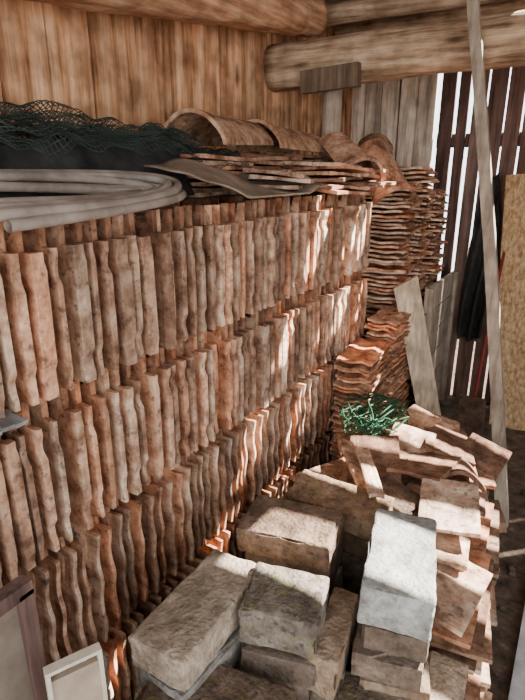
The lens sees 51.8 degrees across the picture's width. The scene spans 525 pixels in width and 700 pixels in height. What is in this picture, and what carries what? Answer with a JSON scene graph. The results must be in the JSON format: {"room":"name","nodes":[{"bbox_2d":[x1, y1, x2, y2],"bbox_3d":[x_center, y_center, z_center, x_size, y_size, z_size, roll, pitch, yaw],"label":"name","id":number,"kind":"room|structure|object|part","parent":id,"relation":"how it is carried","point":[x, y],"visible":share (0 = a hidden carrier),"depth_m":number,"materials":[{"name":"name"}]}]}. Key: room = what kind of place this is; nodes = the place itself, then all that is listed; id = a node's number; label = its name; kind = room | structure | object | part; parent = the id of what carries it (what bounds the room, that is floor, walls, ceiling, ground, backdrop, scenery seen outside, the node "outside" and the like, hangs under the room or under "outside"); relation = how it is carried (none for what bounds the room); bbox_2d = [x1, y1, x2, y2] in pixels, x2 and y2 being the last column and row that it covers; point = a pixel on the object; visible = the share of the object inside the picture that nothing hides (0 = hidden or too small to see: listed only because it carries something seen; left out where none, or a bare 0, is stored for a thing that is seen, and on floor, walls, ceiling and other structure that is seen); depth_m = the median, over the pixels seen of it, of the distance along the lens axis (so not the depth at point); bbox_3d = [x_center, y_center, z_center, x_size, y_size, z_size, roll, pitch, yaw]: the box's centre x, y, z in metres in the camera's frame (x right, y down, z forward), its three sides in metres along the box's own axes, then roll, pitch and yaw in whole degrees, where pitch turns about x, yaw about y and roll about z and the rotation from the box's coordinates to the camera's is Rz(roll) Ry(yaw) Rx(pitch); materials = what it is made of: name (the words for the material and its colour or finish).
{"room":"storage shed","nodes":[
{"label":"storage shed","id":0,"kind":"room"},
{"bbox_2d":[0,0,352,196],"bbox_3d":[-0.657,-0.474,2.216,0.036,2.951,5.600,11,21,29],"label":"wall","id":1,"kind":"structure","parent":0,"point":[137,71],"depth_m":2.23,"materials":[{"name":"brown wood"}]},
{"bbox_2d":[264,10,524,92],"bbox_3d":[1.618,-1.331,2.223,3.603,0.264,0.244,11,21,29],"label":"cross beam","id":2,"kind":"structure","parent":1,"relation":"attached to","point":[403,52],"depth_m":2.64,"materials":[{"name":"brown wood"}]},
{"bbox_2d":[26,0,327,37],"bbox_3d":[-0.354,-1.378,2.062,0.208,0.487,2.375,11,21,30],"label":"log","id":3,"kind":"object","parent":2,"relation":"on","point":[301,18],"visible":1,"depth_m":2.28,"materials":[{"name":"brown wood"}]},
{"bbox_2d":[300,61,360,94],"bbox_3d":[0.349,-1.404,2.795,0.325,0.127,0.050,11,21,29],"label":"cleat","id":4,"kind":"object","parent":2,"relation":"attached to","point":[346,75],"visible":1,"depth_m":2.77,"materials":[{"name":"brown wood"}]},
{"bbox_2d":[326,0,346,2],"bbox_3d":[0.895,-1.337,0.895,3.750,0.058,5.500,11,21,29],"label":"ceiling","id":5,"kind":"structure","parent":0,"point":[327,1],"depth_m":3.23,"materials":[{"name":"brown wood"}]},
{"bbox_2d":[326,0,506,26],"bbox_3d":[1.788,-1.689,2.353,3.550,0.114,0.115,11,21,29],"label":"roof purlin","id":6,"kind":"structure","parent":5,"relation":"attached to","point":[349,11],"depth_m":2.96,"materials":[{"name":"brown wood"}]},
{"bbox_2d":[335,0,524,35],"bbox_3d":[2.027,-1.826,2.733,3.550,0.092,0.094,11,21,29],"label":"beam","id":7,"kind":"structure","parent":5,"relation":"attached to","point":[507,6],"depth_m":3.27,"materials":[{"name":"brown wood"}]},
{"bbox_2d":[348,74,438,194],"bbox_3d":[0.950,-1.130,4.189,0.649,2.950,0.031,11,21,29],"label":"wall","id":8,"kind":"structure","parent":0,"point":[375,106],"depth_m":3.95,"materials":[{"name":"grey wood"}]},
{"bbox_2d":[395,79,413,160],"bbox_3d":[0.944,-1.142,4.226,0.600,2.950,0.012,11,21,29],"label":"backing","id":9,"kind":"object","parent":8,"relation":"attached to","point":[401,79],"depth_m":3.98,"materials":[{"name":"wood"}]},
{"bbox_2d":[432,66,524,402],"bbox_3d":[2.573,-0.722,3.342,3.054,2.681,0.077,11,21,29],"label":"wall","id":10,"kind":"structure","parent":0,"point":[509,140],"depth_m":3.81,"materials":[{"name":"brown wood"}]},
{"bbox_2d":[456,173,500,341],"bbox_3d":[1.543,-0.639,3.823,0.237,1.200,0.098,11,21,29],"label":"cloth","id":11,"kind":"object","parent":10,"relation":"hanging from","point":[472,303],"visible":0.73,"depth_m":3.88,"materials":[{"name":"black fabric"}]},
{"bbox_2d":[439,339,524,699],"bbox_3d":[0.161,0.904,2.651,12.000,0.049,14.000,11,21,29],"label":"floor","id":12,"kind":"structure","parent":0,"point":[509,588],"depth_m":2.49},
{"bbox_2d":[0,574,47,699],"bbox_3d":[-0.575,0.958,0.970,0.030,0.970,0.505,11,21,29],"label":"framed panel","id":13,"kind":"object","parent":12,"relation":"on","point":[22,657],"visible":1,"depth_m":1.02,"materials":[{"name":"brown wood"}]},
{"bbox_2d":[43,642,107,699],"bbox_3d":[-0.350,0.970,1.130,0.102,0.846,0.020,-12,22,-31],"label":"wooden frame","id":14,"kind":"object","parent":12,"relation":"on","point":[86,680],"visible":1,"depth_m":1.01,"materials":[{"name":"white wood"}]},
{"bbox_2d":[62,422,334,699],"bbox_3d":[-0.408,0.855,2.128,0.552,0.395,3.116,11,21,29],"label":"stack","id":15,"kind":"object","parent":12,"relation":"on","point":[121,676],"visible":0.11,"depth_m":1.84,"materials":[{"name":"ceramic"}]},
{"bbox_2d":[0,344,348,676],"bbox_3d":[-0.414,0.479,2.006,0.539,0.395,3.096,11,21,29],"label":"stack","id":16,"kind":"object","parent":15,"relation":"on","point":[83,589],"visible":0.52,"depth_m":1.73,"materials":[{"name":"ceramic"}]},
{"bbox_2d":[0,270,367,587],"bbox_3d":[-0.418,0.105,1.879,0.536,0.396,3.095,11,21,29],"label":"stack","id":17,"kind":"object","parent":16,"relation":"on","point":[78,451],"visible":0.84,"depth_m":1.57,"materials":[{"name":"ceramic"}]},
{"bbox_2d":[0,409,27,435],"bbox_3d":[-0.591,0.154,1.107,0.132,0.028,0.157,11,21,29],"label":"slate offcut","id":18,"kind":"object","parent":17,"relation":"on","point":[11,420],"visible":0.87,"depth_m":1.13,"materials":[{"name":"grey stone"}]},
{"bbox_2d":[0,190,371,417],"bbox_3d":[-0.415,-0.270,1.756,0.537,0.396,3.109,11,21,29],"label":"stack","id":19,"kind":"object","parent":17,"relation":"on","point":[79,300],"visible":0.94,"depth_m":1.49,"materials":[{"name":"ceramic"}]},
{"bbox_2d":[0,169,186,232],"bbox_3d":[-0.654,-0.314,1.118,0.436,0.119,1.524,11,21,29],"label":"garden hose","id":20,"kind":"object","parent":19,"relation":"on","point":[111,193],"visible":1,"depth_m":1.39,"materials":[{"name":"rubber"}]},
{"bbox_2d":[0,100,248,197],"bbox_3d":[-0.736,-0.561,1.528,0.406,0.280,2.258,11,21,29],"label":"netting","id":21,"kind":"object","parent":19,"relation":"on","point":[89,146],"visible":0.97,"depth_m":1.64,"materials":[{"name":"fabric"}]},
{"bbox_2d":[179,152,395,197],"bbox_3d":[0.113,-0.809,2.479,0.676,0.191,1.254,11,21,29],"label":"roof tiles","id":22,"kind":"structure","parent":19,"relation":"on","point":[296,168],"depth_m":2.41,"materials":[{"name":"ceramic"}]},
{"bbox_2d":[162,108,272,145],"bbox_3d":[-0.173,-0.922,2.275,0.318,0.132,0.504,8,20,23],"label":"tile","id":23,"kind":"structure","parent":22,"relation":"on","point":[211,130],"depth_m":2.20,"materials":[{"name":"ceramic"}]},
{"bbox_2d":[144,157,320,198],"bbox_3d":[-0.076,-0.639,1.992,0.333,0.132,0.680,11,21,29],"label":"tarpaulin","id":24,"kind":"object","parent":22,"relation":"on","point":[240,183],"visible":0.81,"depth_m":1.89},
{"bbox_2d":[227,119,327,153],"bbox_3d":[0.102,-1.059,2.697,0.308,0.137,0.560,11,21,29],"label":"tile","id":25,"kind":"structure","parent":22,"relation":"on","point":[285,141],"depth_m":2.63,"materials":[{"name":"ceramic"}]},
{"bbox_2d":[319,132,383,181],"bbox_3d":[0.435,-0.973,2.735,0.261,0.264,0.357,-9,20,-25],"label":"tile","id":26,"kind":"structure","parent":22,"relation":"on","point":[341,148],"depth_m":2.69,"materials":[{"name":"ceramic"}]},
{"bbox_2d":[134,500,506,699],"bbox_3d":[0.366,0.856,1.818,0.759,0.674,1.700,11,21,29],"label":"pile","id":27,"kind":"object","parent":12,"relation":"on","point":[385,661],"visible":0.24,"depth_m":1.33,"materials":[{"name":"brown stone"}]},
{"bbox_2d":[128,549,255,691],"bbox_3d":[-0.153,0.667,1.371,0.173,0.104,0.357,11,21,29],"label":"stone block","id":28,"kind":"object","parent":27,"relation":"on","point":[177,641],"visible":0.87,"depth_m":1.29,"materials":[{"name":"stone"}]},
{"bbox_2d":[135,664,296,699],"bbox_3d":[-0.114,0.829,1.230,0.347,0.077,0.206,7,20,20],"label":"stone block","id":29,"kind":"object","parent":27,"relation":"on","point":[225,682],"visible":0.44,"depth_m":1.25,"materials":[{"name":"brown stone"}]},
{"bbox_2d":[238,562,329,659],"bbox_3d":[0.056,0.656,1.372,0.203,0.123,0.171,5,19,15],"label":"stone block","id":30,"kind":"object","parent":27,"relation":"on","point":[284,609],"visible":1,"depth_m":1.31,"materials":[{"name":"stone"}]},
{"bbox_2d":[236,495,344,570],"bbox_3d":[0.087,0.550,1.648,0.299,0.107,0.188,7,20,21],"label":"stone block","id":31,"kind":"object","parent":27,"relation":"on","point":[302,534],"visible":1,"depth_m":1.60,"materials":[{"name":"beige stone"}]},
{"bbox_2d":[306,587,359,699],"bbox_3d":[0.186,0.754,1.408,0.083,0.126,0.255,8,20,22],"label":"stone block","id":32,"kind":"object","parent":27,"relation":"on","point":[336,636],"visible":0.84,"depth_m":1.34,"materials":[{"name":"brown stone"}]},
{"bbox_2d":[285,469,393,539],"bbox_3d":[0.258,0.520,1.827,0.338,0.092,0.183,11,21,29],"label":"stone block","id":33,"kind":"object","parent":27,"relation":"on","point":[311,488],"visible":0.65,"depth_m":1.80,"materials":[{"name":"brown stone"}]},
{"bbox_2d":[337,671,404,699],"bbox_3d":[0.242,0.923,1.295,0.177,0.099,0.256,7,20,20],"label":"stone block","id":34,"kind":"object","parent":27,"relation":"on","point":[351,689],"visible":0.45,"depth_m":1.35,"materials":[{"name":"brown stone"}]},
{"bbox_2d":[357,508,436,642],"bbox_3d":[0.362,0.571,1.421,0.177,0.127,0.360,6,19,17],"label":"stone block","id":35,"kind":"object","parent":27,"relation":"on","point":[398,590],"visible":1,"depth_m":1.31,"materials":[{"name":"stone"}]},
{"bbox_2d":[428,651,467,699],"bbox_3d":[0.450,0.894,1.365,0.106,0.087,0.246,9,20,24],"label":"stone block","id":36,"kind":"object","parent":27,"relation":"on","point":[447,675],"visible":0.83,"depth_m":1.39,"materials":[{"name":"beige stone"}]},
{"bbox_2d":[320,90,342,195],"bbox_3d":[0.383,-0.428,3.282,0.102,2.140,0.104,11,21,29],"label":"support post","id":37,"kind":"object","parent":12,"relation":"on","point":[332,100],"visible":0.09,"depth_m":2.96,"materials":[{"name":"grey wood"}]},
{"bbox_2d":[329,305,411,461],"bbox_3d":[0.603,0.296,3.013,0.252,0.948,0.803,11,21,29],"label":"roof tiles","id":38,"kind":"structure","parent":12,"relation":"on","point":[375,363],"depth_m":2.79,"materials":[{"name":"ceramic"}]},
{"bbox_2d":[339,167,448,408],"bbox_3d":[0.865,-0.325,3.653,0.496,1.726,0.903,11,21,29],"label":"roof tiles","id":39,"kind":"structure","parent":12,"relation":"on","point":[405,229],"depth_m":3.26,"materials":[{"name":"ceramic"}]},
{"bbox_2d":[357,133,392,155],"bbox_3d":[0.681,-1.236,3.364,0.284,0.240,0.397,3,19,10],"label":"tile","id":40,"kind":"structure","parent":39,"relation":"on","point":[384,138],"depth_m":3.43,"materials":[{"name":"ceramic"}]},
{"bbox_2d":[357,138,415,204],"bbox_3d":[0.698,-1.000,3.018,0.264,0.350,0.327,-8,20,-23],"label":"tile","id":41,"kind":"structure","parent":39,"relation":"on","point":[377,148],"depth_m":2.97,"materials":[{"name":"ceramic"}]},
{"bbox_2d":[291,420,499,699],"bbox_3d":[0.542,0.777,2.165,0.914,0.593,1.864,11,21,29],"label":"heap","id":42,"kind":"object","parent":12,"relation":"on","point":[473,649],"visible":0.12,"depth_m":1.67,"materials":[{"name":"ceramic"}]},
{"bbox_2d":[379,474,419,515],"bbox_3d":[0.474,0.540,1.918,0.137,0.091,0.208,-12,22,-32],"label":"stone block","id":43,"kind":"object","parent":42,"relation":"on","point":[406,500],"visible":0.32,"depth_m":1.89,"materials":[{"name":"brown stone"}]},
{"bbox_2d":[338,404,486,537],"bbox_3d":[0.593,0.421,2.164,0.574,0.164,0.937,6,19,18],"label":"roof tiles","id":44,"kind":"object","parent":42,"relation":"on","point":[454,505],"depth_m":2.06,"materials":[{"name":"ceramic"}]},
{"bbox_2d":[358,411,511,516],"bbox_3d":[0.718,0.430,2.382,0.733,0.099,0.798,14,23,37],"label":"roof tiles","id":45,"kind":"object","parent":42,"relation":"on","point":[489,457],"depth_m":2.32,"materials":[{"name":"ceramic"}]},
{"bbox_2d":[340,392,409,435],"bbox_3d":[0.513,0.303,2.476,0.310,0.131,0.361,4,19,13],"label":"rope","id":46,"kind":"object","parent":45,"relation":"on","point":[370,423],"visible":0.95,"depth_m":2.45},
{"bbox_2d":[434,561,492,636],"bbox_3d":[0.543,0.697,1.608,0.200,0.062,0.302,13,23,35],"label":"tile","id":47,"kind":"object","parent":42,"relation":"on","point":[459,593],"depth_m":1.57,"materials":[{"name":"ceramic"}]},
{"bbox_2d":[393,275,440,414],"bbox_3d":[0.934,0.148,3.142,0.426,1.137,0.101,14,23,36],"label":"leaning board","id":48,"kind":"object","parent":12,"relation":"on","point":[407,293],"visible":0.64,"depth_m":3.11,"materials":[{"name":"brown wood"}]},
{"bbox_2d":[415,271,458,404],"bbox_3d":[1.219,0.000,3.796,0.051,1.002,0.750,11,21,29],"label":"leaning board","id":49,"kind":"object","parent":12,"relation":"on","point":[440,297],"visible":0.61,"depth_m":3.83,"materials":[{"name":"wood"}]},
{"bbox_2d":[457,252,504,432],"bbox_3d":[1.488,-0.101,3.609,0.170,1.293,0.355,11,21,29],"label":"shovel","id":50,"kind":"object","parent":12,"relation":"on","point":[471,409],"visible":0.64,"depth_m":3.62,"materials":[{"name":"red paint"}]},
{"bbox_3d":[1.411,0.430,3.648,0.170,0.260,0.051,11,21,29],"label":"blade","id":51,"kind":"part","parent":50,"relation":"part of","materials":[{"name":"metal"}]},
{"bbox_3d":[1.514,-0.216,3.577,0.021,1.056,0.321,13,22,34],"label":"handle","id":52,"kind":"part","parent":50,"relation":"part of","materials":[{"name":"red paint"}]},
{"bbox_2d":[466,0,508,527],"bbox_3d":[1.070,-0.362,2.546,0.069,2.480,0.581,-13,22,-34],"label":"wooden pole","id":53,"kind":"object","parent":12,"relation":"on","point":[473,6],"visible":0.91,"depth_m":2.50,"materials":[{"name":"brown wood"}]},
{"bbox_2d":[489,174,524,430],"bbox_3d":[2.009,-0.240,3.382,1.116,1.765,0.077,11,21,29],"label":"sheet","id":54,"kind":"object","parent":12,"relation":"on","point":[512,279],"visible":0.8,"depth_m":3.57,"materials":[{"name":"beige wood"}]},
{"bbox_2d":[508,605,524,699],"bbox_3d":[0.839,1.220,1.719,0.130,0.050,2.300,11,21,29],"label":"kerb","id":55,"kind":"object","parent":12,"relation":"on","point":[517,687],"depth_m":1.90,"materials":[{"name":"grey concrete"}]}
]}

